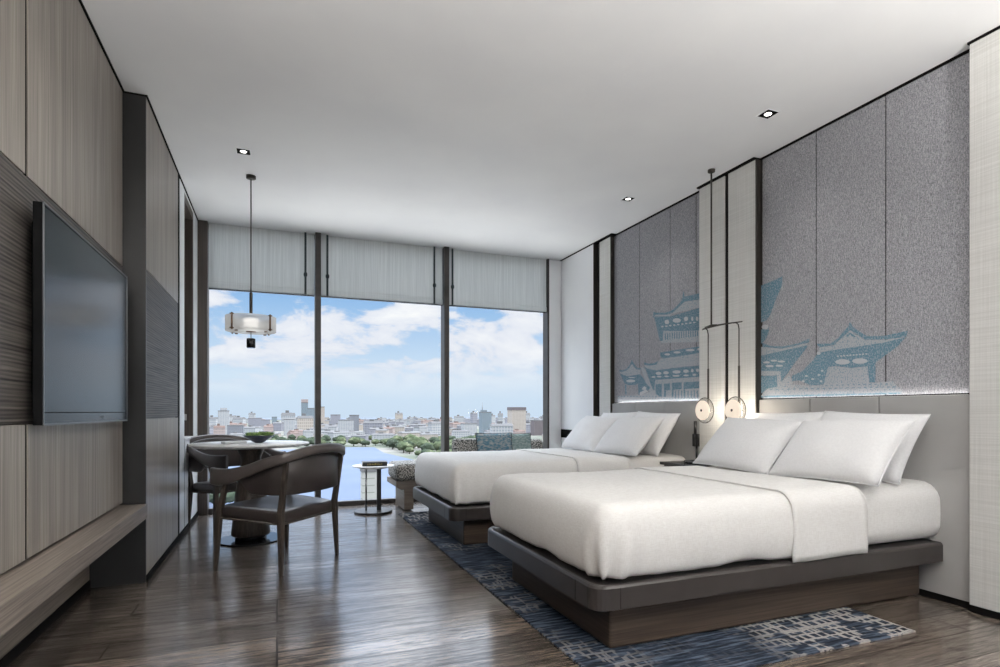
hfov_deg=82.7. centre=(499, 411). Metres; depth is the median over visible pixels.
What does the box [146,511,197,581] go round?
baseboard
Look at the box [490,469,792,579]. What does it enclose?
duvet
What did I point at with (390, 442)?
tree
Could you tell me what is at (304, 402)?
office tower
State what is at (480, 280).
blind
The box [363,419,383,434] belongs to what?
building
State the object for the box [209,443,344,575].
armchair
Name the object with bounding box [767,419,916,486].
pillow
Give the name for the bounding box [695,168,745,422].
pendant
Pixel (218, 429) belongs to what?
building
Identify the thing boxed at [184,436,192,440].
niche shelf
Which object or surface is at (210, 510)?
window
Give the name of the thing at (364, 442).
tree
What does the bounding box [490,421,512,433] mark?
building
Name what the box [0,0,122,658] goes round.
wall
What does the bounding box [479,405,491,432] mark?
office tower
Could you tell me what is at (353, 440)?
tree
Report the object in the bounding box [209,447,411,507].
river
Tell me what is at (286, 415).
building
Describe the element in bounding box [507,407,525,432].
office tower
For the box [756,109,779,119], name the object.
recessed light
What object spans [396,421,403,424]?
building
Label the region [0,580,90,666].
baseboard
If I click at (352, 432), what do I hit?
building
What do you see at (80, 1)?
trim
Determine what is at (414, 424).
building
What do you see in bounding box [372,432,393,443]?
building
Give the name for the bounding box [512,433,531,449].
throw cushion
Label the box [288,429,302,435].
building
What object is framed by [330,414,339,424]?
office tower
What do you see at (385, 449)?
ground
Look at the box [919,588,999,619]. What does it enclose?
baseboard
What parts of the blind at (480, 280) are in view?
pull cord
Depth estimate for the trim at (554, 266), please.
7.26 m
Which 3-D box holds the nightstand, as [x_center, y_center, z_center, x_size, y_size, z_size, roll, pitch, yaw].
[1.657,0.738,4.669,0.378,0.625,0.600,0,0,-21]
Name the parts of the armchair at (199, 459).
leg, leg, seat rail, seat, panel, arm rail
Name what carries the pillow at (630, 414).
on the bed at (456, 488)
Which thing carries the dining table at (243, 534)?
on the floor
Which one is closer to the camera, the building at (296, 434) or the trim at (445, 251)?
the trim at (445, 251)
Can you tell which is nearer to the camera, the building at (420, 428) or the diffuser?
the diffuser
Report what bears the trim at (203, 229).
on the floor
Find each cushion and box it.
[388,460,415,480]
[452,438,476,451]
[475,433,512,450]
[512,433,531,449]
[531,439,542,448]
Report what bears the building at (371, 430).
on the ground
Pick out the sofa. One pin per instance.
(402, 474)
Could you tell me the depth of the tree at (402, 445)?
852.36 m
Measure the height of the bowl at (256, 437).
0.094 m
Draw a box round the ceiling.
[82,0,999,260]
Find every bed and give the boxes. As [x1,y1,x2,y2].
[413,448,684,544]
[488,466,942,647]
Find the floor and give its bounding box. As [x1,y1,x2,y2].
[7,501,999,666]
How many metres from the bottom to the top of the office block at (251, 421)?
39.000 m
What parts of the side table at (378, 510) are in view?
round post, plate, flat post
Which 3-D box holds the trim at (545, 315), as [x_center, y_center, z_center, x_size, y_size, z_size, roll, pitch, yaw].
[0.592,-0.450,7.291,0.023,3.000,0.140,0,0,-21]
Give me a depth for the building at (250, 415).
3351.04 m
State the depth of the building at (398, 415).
2923.18 m
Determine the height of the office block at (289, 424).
43.000 m
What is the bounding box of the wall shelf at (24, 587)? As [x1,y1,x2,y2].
[0,504,146,636]
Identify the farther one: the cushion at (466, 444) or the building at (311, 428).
the building at (311, 428)
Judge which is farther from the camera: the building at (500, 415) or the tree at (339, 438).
the building at (500, 415)
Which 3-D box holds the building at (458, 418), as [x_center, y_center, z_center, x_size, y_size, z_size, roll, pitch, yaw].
[-197.517,37.741,2733.507,47.152,48.428,21.532,0,0,-13]
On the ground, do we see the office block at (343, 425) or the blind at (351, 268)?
the office block at (343, 425)
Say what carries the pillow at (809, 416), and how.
on the bed at (637, 555)
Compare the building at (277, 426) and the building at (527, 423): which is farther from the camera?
the building at (277, 426)
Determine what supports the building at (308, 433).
on the ground
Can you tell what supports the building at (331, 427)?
on the ground
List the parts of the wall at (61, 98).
panel, panel, plinth panel, ribbed panel, panel, panel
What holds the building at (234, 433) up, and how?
on the ground
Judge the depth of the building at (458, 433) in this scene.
1195.29 m
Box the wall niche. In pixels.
[179,179,197,533]
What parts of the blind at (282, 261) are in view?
pull cord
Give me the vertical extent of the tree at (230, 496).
12.033 m
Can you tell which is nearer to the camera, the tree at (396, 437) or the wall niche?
the wall niche
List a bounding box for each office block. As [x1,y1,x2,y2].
[227,425,243,434]
[248,418,261,425]
[261,419,269,425]
[284,419,294,434]
[338,419,353,430]
[461,423,476,433]
[530,420,542,435]
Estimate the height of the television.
0.839 m
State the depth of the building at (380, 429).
1267.72 m
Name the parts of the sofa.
frame, leg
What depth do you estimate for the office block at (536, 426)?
1488.29 m
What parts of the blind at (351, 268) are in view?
pull cord, pull cord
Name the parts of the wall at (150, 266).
panel, panel, ribbed panel, panel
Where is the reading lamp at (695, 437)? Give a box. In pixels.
[692,421,699,457]
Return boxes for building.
[209,415,217,425]
[209,424,214,433]
[213,424,225,433]
[229,414,236,421]
[229,432,243,436]
[233,416,245,423]
[244,425,259,434]
[248,412,255,417]
[262,431,280,439]
[264,424,272,431]
[273,421,283,430]
[281,410,294,421]
[287,431,298,438]
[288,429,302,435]
[297,413,312,429]
[303,429,313,437]
[310,427,328,430]
[321,430,333,435]
[324,424,337,430]
[328,430,349,440]
[348,430,364,435]
[351,433,368,439]
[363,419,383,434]
[368,426,378,434]
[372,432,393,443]
[376,428,388,432]
[383,426,394,433]
[390,424,403,433]
[395,411,402,419]
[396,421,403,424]
[397,430,421,436]
[404,426,413,430]
[409,423,425,426]
[413,419,421,423]
[413,425,427,431]
[420,432,437,441]
[428,419,440,434]
[449,421,462,427]
[451,429,469,437]
[454,415,463,422]
[470,411,477,422]
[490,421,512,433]
[491,413,495,422]
[498,411,502,422]
[513,429,523,433]
[526,422,529,432]
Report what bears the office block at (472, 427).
on the ground
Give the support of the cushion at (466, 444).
on the sofa
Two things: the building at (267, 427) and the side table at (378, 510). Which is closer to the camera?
the side table at (378, 510)
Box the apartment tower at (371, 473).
[360,469,376,499]
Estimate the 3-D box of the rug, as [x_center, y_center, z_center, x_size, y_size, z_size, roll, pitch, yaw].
[0.466,1.045,4.271,1.670,0.010,4.030,0,0,-21]
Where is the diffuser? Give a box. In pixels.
[226,327,274,333]
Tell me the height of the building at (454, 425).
33.166 m
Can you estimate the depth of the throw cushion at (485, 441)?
6.64 m
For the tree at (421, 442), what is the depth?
896.21 m
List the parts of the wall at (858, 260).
black rail, white panel, linen panel, headboard panel, fabric panel, headboard panel, fabric panel, headboard panel, fabric panel, fabric panel, linen panel, linen panel, headboard panel, fabric panel, headboard panel, fabric panel, headboard panel, fabric panel, linen panel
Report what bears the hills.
on the ground
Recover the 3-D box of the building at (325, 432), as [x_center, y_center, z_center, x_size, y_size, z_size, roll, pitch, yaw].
[-385.721,50.612,1284.815,51.807,21.687,26.792,0,0,-7]
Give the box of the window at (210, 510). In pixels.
[208,224,314,513]
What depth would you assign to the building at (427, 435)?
1152.31 m
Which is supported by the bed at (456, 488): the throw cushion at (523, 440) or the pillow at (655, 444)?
the pillow at (655, 444)
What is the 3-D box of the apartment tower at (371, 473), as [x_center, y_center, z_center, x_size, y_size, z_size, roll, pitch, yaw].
[-64.019,44.250,277.830,8.000,34.400,7.600,0,0,-21]
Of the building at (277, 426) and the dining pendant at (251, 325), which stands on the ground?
the building at (277, 426)
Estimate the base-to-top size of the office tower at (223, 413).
72.400 m
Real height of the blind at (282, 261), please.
0.688 m
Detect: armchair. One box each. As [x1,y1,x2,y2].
[187,434,285,533]
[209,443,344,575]
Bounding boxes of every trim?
[78,0,124,92]
[125,91,197,220]
[198,220,208,514]
[314,232,320,497]
[441,247,448,451]
[543,259,548,448]
[549,260,560,448]
[560,25,999,260]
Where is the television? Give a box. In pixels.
[32,201,126,425]
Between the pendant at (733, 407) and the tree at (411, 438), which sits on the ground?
the tree at (411, 438)
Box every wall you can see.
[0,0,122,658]
[89,93,178,587]
[561,29,999,612]
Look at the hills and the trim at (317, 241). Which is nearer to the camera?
the trim at (317, 241)
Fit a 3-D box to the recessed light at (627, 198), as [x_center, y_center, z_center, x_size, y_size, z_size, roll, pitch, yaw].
[1.172,-1.948,5.193,0.104,0.003,0.104,0,0,-21]
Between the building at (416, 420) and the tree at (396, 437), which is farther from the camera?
the building at (416, 420)
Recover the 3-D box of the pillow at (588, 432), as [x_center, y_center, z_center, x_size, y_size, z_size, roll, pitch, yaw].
[0.921,0.217,5.847,0.326,0.357,0.701,0,0,-20]
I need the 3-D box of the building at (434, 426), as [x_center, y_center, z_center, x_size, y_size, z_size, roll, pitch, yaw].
[-152.578,40.035,1405.966,48.804,43.662,26.369,0,0,-31]
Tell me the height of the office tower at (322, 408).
78.600 m
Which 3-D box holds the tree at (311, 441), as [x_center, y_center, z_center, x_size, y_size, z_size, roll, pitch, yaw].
[-336.536,54.737,1021.376,20.029,13.355,14.778,0,0,23]
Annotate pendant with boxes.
[225,174,275,347]
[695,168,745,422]
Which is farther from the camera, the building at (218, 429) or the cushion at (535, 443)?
the building at (218, 429)
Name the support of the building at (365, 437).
on the ground
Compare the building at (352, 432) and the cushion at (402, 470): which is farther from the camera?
the building at (352, 432)
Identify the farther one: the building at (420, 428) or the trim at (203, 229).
the building at (420, 428)
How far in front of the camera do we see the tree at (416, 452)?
771.74 m
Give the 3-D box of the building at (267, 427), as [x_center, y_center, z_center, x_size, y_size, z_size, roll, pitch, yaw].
[-590.070,46.233,1446.590,22.934,30.784,23.575,0,0,-25]
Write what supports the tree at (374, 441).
on the ground
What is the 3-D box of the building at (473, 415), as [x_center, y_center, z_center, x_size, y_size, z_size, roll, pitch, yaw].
[-143.457,28.084,3116.951,32.423,68.493,27.419,0,0,-37]
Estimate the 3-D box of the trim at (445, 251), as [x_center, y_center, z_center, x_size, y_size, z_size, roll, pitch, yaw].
[-0.655,-0.450,6.769,0.060,3.000,0.160,0,0,-21]
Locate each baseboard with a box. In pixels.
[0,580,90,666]
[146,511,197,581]
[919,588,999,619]
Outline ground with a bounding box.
[246,419,542,459]
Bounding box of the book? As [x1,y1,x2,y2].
[361,460,386,466]
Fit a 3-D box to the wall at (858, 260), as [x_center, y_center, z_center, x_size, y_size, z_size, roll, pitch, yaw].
[2.676,-0.450,2.889,0.306,3.000,9.820,0,0,-21]
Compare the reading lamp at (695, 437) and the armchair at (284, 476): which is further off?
the reading lamp at (695, 437)
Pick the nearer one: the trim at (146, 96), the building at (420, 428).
the trim at (146, 96)
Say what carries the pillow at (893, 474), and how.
on the bed at (637, 555)
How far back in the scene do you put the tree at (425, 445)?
811.34 m
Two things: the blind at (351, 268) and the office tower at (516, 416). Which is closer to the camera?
the blind at (351, 268)
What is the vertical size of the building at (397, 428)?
29.688 m
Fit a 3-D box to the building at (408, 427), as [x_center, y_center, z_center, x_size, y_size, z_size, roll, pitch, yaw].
[-240.751,49.640,1520.635,25.116,23.707,28.727,0,0,5]
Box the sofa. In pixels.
[387,438,542,509]
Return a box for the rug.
[398,511,915,666]
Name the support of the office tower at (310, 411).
on the ground
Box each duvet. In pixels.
[415,450,577,504]
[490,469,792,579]
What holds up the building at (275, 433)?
on the ground
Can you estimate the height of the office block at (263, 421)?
33.700 m
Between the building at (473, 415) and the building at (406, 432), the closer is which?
the building at (406, 432)
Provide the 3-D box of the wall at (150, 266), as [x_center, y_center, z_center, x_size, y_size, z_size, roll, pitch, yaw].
[-2.674,-0.450,4.003,0.550,3.000,1.318,0,0,-21]
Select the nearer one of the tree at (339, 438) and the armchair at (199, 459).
the armchair at (199, 459)
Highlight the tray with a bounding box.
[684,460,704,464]
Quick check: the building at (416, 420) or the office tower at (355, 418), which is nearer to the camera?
the office tower at (355, 418)
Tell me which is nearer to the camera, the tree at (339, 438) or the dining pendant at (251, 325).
the dining pendant at (251, 325)
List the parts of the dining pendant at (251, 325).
rod, lamp shade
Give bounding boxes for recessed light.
[235,147,250,155]
[621,196,634,201]
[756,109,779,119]
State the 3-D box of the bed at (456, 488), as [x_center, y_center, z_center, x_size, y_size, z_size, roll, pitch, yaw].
[0.416,0.709,5.310,2.220,0.662,1.375,0,0,-21]
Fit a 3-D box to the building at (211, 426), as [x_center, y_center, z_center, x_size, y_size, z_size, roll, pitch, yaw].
[-634.826,42.203,1228.888,28.537,39.158,26.419,0,0,0]
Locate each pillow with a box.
[561,416,618,451]
[593,417,664,456]
[601,412,636,417]
[635,411,680,456]
[693,417,803,473]
[747,412,823,466]
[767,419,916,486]
[821,411,930,484]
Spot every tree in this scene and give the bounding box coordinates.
[209,492,234,503]
[288,434,295,439]
[308,439,313,444]
[336,437,345,441]
[348,437,359,445]
[360,440,369,445]
[371,439,379,445]
[386,438,398,448]
[391,435,402,440]
[396,442,411,452]
[404,434,415,439]
[404,447,413,453]
[406,436,421,447]
[414,450,420,455]
[416,440,427,447]
[419,443,434,450]
[429,437,438,442]
[433,441,440,450]
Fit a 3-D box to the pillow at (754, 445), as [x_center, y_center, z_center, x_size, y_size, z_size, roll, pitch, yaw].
[1.686,0.217,3.901,0.326,0.357,0.701,0,0,-20]
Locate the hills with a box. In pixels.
[262,417,538,419]
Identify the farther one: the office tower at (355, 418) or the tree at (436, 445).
the office tower at (355, 418)
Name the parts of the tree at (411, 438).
crown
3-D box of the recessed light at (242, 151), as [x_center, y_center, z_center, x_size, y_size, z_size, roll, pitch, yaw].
[-1.920,-1.948,4.249,0.104,0.003,0.104,0,0,-21]
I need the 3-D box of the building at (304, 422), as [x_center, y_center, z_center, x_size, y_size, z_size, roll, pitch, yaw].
[-545.737,33.091,1590.263,42.231,58.090,24.103,0,0,-29]
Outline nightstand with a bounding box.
[660,461,712,466]
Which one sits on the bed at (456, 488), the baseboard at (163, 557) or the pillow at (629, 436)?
the pillow at (629, 436)
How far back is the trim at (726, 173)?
3.94 m
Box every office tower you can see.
[218,408,228,434]
[301,399,307,415]
[307,408,313,426]
[321,407,324,423]
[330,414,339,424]
[349,415,358,430]
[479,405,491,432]
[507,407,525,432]
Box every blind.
[209,223,313,296]
[321,235,442,305]
[449,248,546,312]
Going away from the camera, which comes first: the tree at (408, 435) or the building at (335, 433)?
the tree at (408, 435)
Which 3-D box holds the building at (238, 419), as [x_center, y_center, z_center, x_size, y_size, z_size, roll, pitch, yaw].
[-978.026,37.940,2129.157,40.144,48.016,22.583,0,0,4]
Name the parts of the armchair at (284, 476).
leg, seat, seat rail, arm rail, leg, leg, panel, leg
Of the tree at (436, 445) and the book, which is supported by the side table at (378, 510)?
the book
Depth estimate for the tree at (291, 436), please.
1157.95 m
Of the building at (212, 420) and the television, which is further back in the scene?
the building at (212, 420)
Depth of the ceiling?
3.45 m
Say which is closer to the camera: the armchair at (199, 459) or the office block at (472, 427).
the armchair at (199, 459)
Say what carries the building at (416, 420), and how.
on the ground
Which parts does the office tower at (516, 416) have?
dark crown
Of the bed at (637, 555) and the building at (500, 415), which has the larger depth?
the building at (500, 415)
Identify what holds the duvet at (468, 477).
on the bed at (456, 488)
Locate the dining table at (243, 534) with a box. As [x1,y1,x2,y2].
[188,440,308,546]
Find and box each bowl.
[243,431,273,442]
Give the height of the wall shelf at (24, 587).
0.088 m
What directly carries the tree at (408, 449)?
on the ground
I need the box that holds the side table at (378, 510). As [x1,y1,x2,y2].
[352,464,393,515]
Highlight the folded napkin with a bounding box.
[221,440,246,443]
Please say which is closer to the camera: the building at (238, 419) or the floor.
the floor
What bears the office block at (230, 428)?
on the ground
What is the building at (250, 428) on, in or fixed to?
on the ground
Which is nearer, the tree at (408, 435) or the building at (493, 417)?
the tree at (408, 435)
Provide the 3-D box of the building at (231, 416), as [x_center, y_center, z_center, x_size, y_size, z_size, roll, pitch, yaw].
[-1285.573,36.180,2718.701,45.630,51.671,19.281,0,0,-23]
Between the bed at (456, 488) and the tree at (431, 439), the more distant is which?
the tree at (431, 439)
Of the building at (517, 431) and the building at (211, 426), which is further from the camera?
the building at (517, 431)
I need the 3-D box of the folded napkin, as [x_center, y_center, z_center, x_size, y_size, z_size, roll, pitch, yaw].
[-2.126,0.243,4.537,0.170,0.022,0.120,0,0,-41]

